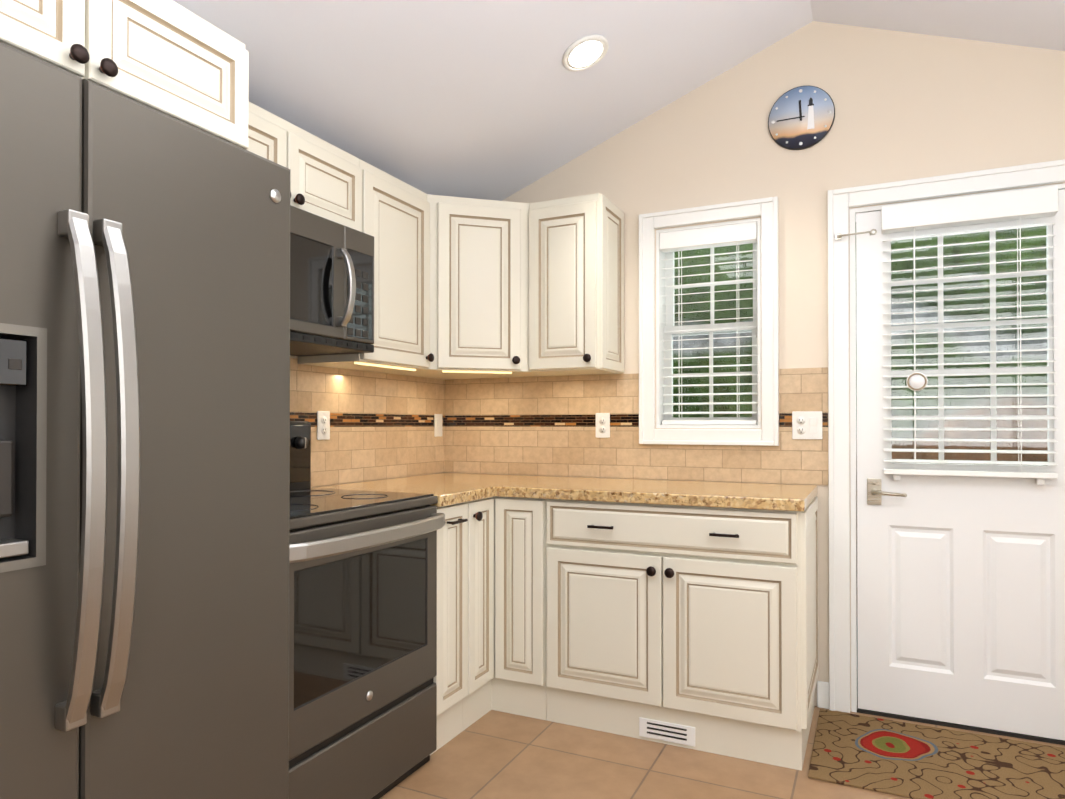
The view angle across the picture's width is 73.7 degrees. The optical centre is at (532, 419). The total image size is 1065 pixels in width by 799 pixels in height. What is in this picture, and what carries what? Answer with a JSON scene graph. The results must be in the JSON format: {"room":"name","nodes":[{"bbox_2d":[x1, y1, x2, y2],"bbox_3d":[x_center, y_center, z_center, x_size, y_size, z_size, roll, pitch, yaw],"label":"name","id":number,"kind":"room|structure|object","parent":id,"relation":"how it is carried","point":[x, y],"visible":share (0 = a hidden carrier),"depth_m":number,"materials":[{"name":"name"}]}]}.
{"room":"kitchen","nodes":[
{"label":"kitchen","id":0,"kind":"room"},
{"bbox_2d":[290,355,443,486],"bbox_3d":[-1.610,0.039,1.442,0.150,2.244,5.340,0,0,25],"label":"wall","id":1,"kind":"structure","parent":0,"point":[291,356],"depth_m":3.04,"materials":[{"name":"beige paint"}]},
{"bbox_2d":[0,0,248,149],"bbox_3d":[-1.142,-0.826,1.554,0.601,0.280,0.838,0,0,25],"label":"upper cabinet","id":2,"kind":"object","parent":1,"relation":"attached to","point":[173,59],"visible":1,"depth_m":1.56,"materials":[{"name":"beige wood"}]},
{"bbox_2d":[246,102,361,231],"bbox_3d":[-0.910,-0.819,2.326,0.356,0.305,0.742,0,0,25],"label":"cabinet micro top mounted","id":3,"kind":"object","parent":1,"relation":"attached to","point":[325,179],"visible":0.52,"depth_m":2.37,"materials":[{"name":"beige wood"}]},
{"bbox_2d":[290,205,373,355],"bbox_3d":[-0.870,-0.455,2.304,0.440,0.420,0.743,0,0,25],"label":"over-the-range microwave","id":4,"kind":"object","parent":1,"relation":"attached to","point":[331,287],"visible":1,"depth_m":2.36,"materials":[{"name":"grey metal"}]},
{"bbox_2d":[298,159,433,371],"bbox_3d":[-0.650,-0.586,2.858,0.346,0.762,0.443,0,0,25],"label":"upper cabinet","id":5,"kind":"object","parent":1,"relation":"attached to","point":[396,218],"visible":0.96,"depth_m":2.79,"materials":[{"name":"beige wood"}]},
{"bbox_2d":[290,358,445,486],"bbox_3d":[-0.846,0.029,2.859,0.009,0.525,1.770,0,0,25],"label":"tile backsplash","id":6,"kind":"structure","parent":1,"relation":"attached to","point":[381,425],"depth_m":3.12,"materials":[{"name":"tile"}]},
{"bbox_2d":[317,411,329,439],"bbox_3d":[-0.839,0.024,2.853,0.009,0.115,0.070,0,0,25],"label":"electrical outlet","id":7,"kind":"object","parent":6,"relation":"attached to","point":[323,425],"visible":1,"depth_m":2.85,"materials":[{"name":"white plastic"}]},
{"bbox_2d":[434,414,441,436],"bbox_3d":[-0.476,0.030,3.610,0.012,0.115,0.070,0,0,25],"label":"light switch","id":8,"kind":"object","parent":6,"relation":"attached to","point":[437,425],"visible":1,"depth_m":3.60,"materials":[{"name":"white plastic"}]},
{"bbox_2d":[173,0,1064,200],"bbox_3d":[0.073,-1.347,0.650,3.880,0.828,5.340,0,0,25],"label":"ceiling","id":9,"kind":"structure","parent":0,"point":[497,100],"depth_m":2.61,"materials":[{"name":"white paint"}]},
{"bbox_2d":[562,34,608,70],"bbox_3d":[0.197,-1.361,2.640,0.171,0.073,0.180,0,0,25],"label":"recessed light","id":10,"kind":"object","parent":9,"relation":"in","point":[585,53],"visible":1,"depth_m":2.63,"materials":[{"name":"white plastic"}]},
{"bbox_2d":[379,706,1064,798],"bbox_3d":[0.073,1.205,0.631,3.880,0.100,5.340,0,0,25],"label":"floor","id":11,"kind":"structure","parent":0,"point":[492,754],"depth_m":2.36,"materials":[{"name":"tile"}]},
{"bbox_2d":[0,42,290,798],"bbox_3d":[-1.051,0.270,1.502,0.799,1.782,0.830,0,0,25],"label":"refrigerator","id":12,"kind":"object","parent":11,"relation":"on","point":[144,429],"visible":1,"depth_m":1.38,"materials":[{"name":"grey metal"}]},
{"bbox_2d":[289,421,444,798],"bbox_3d":[-0.737,0.585,2.233,0.715,1.164,0.743,0,0,25],"label":"range","id":13,"kind":"object","parent":11,"relation":"on","point":[362,642],"visible":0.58,"depth_m":2.10,"materials":[{"name":"grey metal"}]},
{"bbox_2d":[430,503,467,754],"bbox_3d":[-0.555,0.738,2.682,0.660,0.865,0.222,0,0,25],"label":"base cabinet","id":14,"kind":"object","parent":11,"relation":"on","point":[450,679],"visible":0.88,"depth_m":2.56,"materials":[{"name":"beige wood"}]},
{"bbox_2d":[462,496,546,730],"bbox_3d":[-0.248,0.741,3.113,0.843,0.865,0.818,0,0,25],"label":"base cabinet","id":15,"kind":"object","parent":11,"relation":"on","point":[506,604],"visible":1,"depth_m":2.78,"materials":[{"name":"beige wood"}]},
{"bbox_2d":[311,472,817,511],"bbox_3d":[0.131,0.286,2.812,1.790,0.039,1.041,0,0,25],"label":"countertop","id":16,"kind":"structure","parent":15,"relation":"on","point":[447,488],"depth_m":2.73,"materials":[{"name":"beige stone"}]},
{"bbox_2d":[546,497,818,770],"bbox_3d":[0.597,0.739,2.801,0.948,0.865,0.653,0,0,25],"label":"base cabinet","id":17,"kind":"object","parent":11,"relation":"on","point":[703,621],"visible":0.98,"depth_m":2.52,"materials":[{"name":"beige wood"}]},
{"bbox_2d":[639,717,694,746],"bbox_3d":[0.483,1.123,2.554,0.205,0.068,0.007,0,0,25],"label":"air vent","id":18,"kind":"object","parent":17,"relation":"attached to","point":[668,732],"visible":1,"depth_m":2.55,"materials":[{"name":"white metal"}]},
{"bbox_2d":[808,709,1064,798],"bbox_3d":[1.439,1.163,2.387,0.915,0.008,0.605,0,0,25],"label":"doormat","id":19,"kind":"object","parent":11,"relation":"on","point":[907,760],"visible":1,"depth_m":2.41,"materials":[{"name":"brown fabric"}]},
{"bbox_2d":[444,21,1064,710],"bbox_3d":[1.190,-0.290,2.985,3.580,2.925,0.150,0,0,25],"label":"wall","id":20,"kind":"structure","parent":0,"point":[910,105],"depth_m":2.91,"materials":[{"name":"beige paint"}]},
{"bbox_2d":[373,194,553,378],"bbox_3d":[-0.298,-0.578,3.269,0.628,0.751,0.597,0,0,25],"label":"upper cabinet","id":21,"kind":"object","parent":20,"relation":"attached to","point":[479,288],"visible":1,"depth_m":3.06,"materials":[{"name":"beige wood"}]},
{"bbox_2d":[529,193,623,375],"bbox_3d":[0.193,-0.582,3.170,0.340,0.743,0.353,0,0,25],"label":"upper cabinet","id":22,"kind":"object","parent":20,"relation":"attached to","point":[576,285],"visible":1,"depth_m":3.05,"materials":[{"name":"beige wood"}]},
{"bbox_2d":[446,367,827,484],"bbox_3d":[0.371,0.030,3.283,1.841,0.478,0.009,0,0,25],"label":"tile backsplash","id":23,"kind":"structure","parent":20,"relation":"attached to","point":[545,425],"depth_m":3.32,"materials":[{"name":"tile"}]},
{"bbox_2d":[596,413,609,437],"bbox_3d":[0.325,0.027,3.295,0.070,0.115,0.009,0,0,25],"label":"electrical outlet","id":24,"kind":"object","parent":23,"relation":"attached to","point":[602,425],"visible":1,"depth_m":3.29,"materials":[{"name":"white plastic"}]},
{"bbox_2d":[792,411,821,439],"bbox_3d":[1.126,0.024,2.912,0.116,0.115,0.012,0,0,25],"label":"outlet","id":25,"kind":"object","parent":23,"relation":"attached to","point":[806,424],"visible":1,"depth_m":2.91,"materials":[{"name":"white plastic"}]},
{"bbox_2d":[639,196,778,445],"bbox_3d":[0.788,-0.408,3.159,0.599,1.039,0.178,0,0,25],"label":"window","id":26,"kind":"structure","parent":20,"relation":"in","point":[761,235],"depth_m":3.14,"materials":[{"name":"white wood"}]},
{"bbox_2d":[768,86,834,149],"bbox_3d":[1.109,-1.248,2.934,0.260,0.260,0.022,0,0,25],"label":"wall clock","id":27,"kind":"object","parent":20,"relation":"attached to","point":[801,117],"visible":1,"depth_m":2.93,"materials":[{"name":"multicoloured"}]},
{"bbox_2d":[817,681,828,708],"bbox_3d":[0.884,1.099,0.245,1.781,0.105,5.038,0,0,25],"label":"baseboard","id":28,"kind":"structure","parent":20,"relation":"attached to","point":[822,694],"depth_m":2.88,"materials":[{"name":"white wood"}]},
{"bbox_2d":[828,159,1064,744],"bbox_3d":[1.669,0.121,2.735,0.970,2.099,0.178,0,0,25],"label":"door frame","id":29,"kind":"structure","parent":20,"relation":"attached to","point":[842,469],"depth_m":2.85,"materials":[{"name":"white wood"}]},
{"bbox_2d":[856,186,1064,740],"bbox_3d":[1.641,0.162,2.674,0.762,1.984,0.112,0,0,25],"label":"door","id":30,"kind":"structure","parent":20,"relation":"in","point":[960,591],"depth_m":2.69,"materials":[{"name":"white wood"}]},
{"bbox_2d":[835,229,876,239],"bbox_3d":[1.283,-0.735,2.819,0.152,0.026,0.019,0,0,25],"label":"hook","id":31,"kind":"object","parent":30,"relation":"attached to","point":[838,236],"visible":0.98,"depth_m":2.81,"materials":[{"name":"silver metal"}]},
{"label":"outside","id":32,"kind":"structure","parent":0,"visible":0},
{"bbox_2d":[673,226,1047,465],"bbox_3d":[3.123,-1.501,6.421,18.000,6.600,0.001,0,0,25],"label":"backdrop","id":33,"kind":"structure","parent":32,"point":[1005,234],"depth_m":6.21,"materials":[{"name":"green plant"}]}
]}

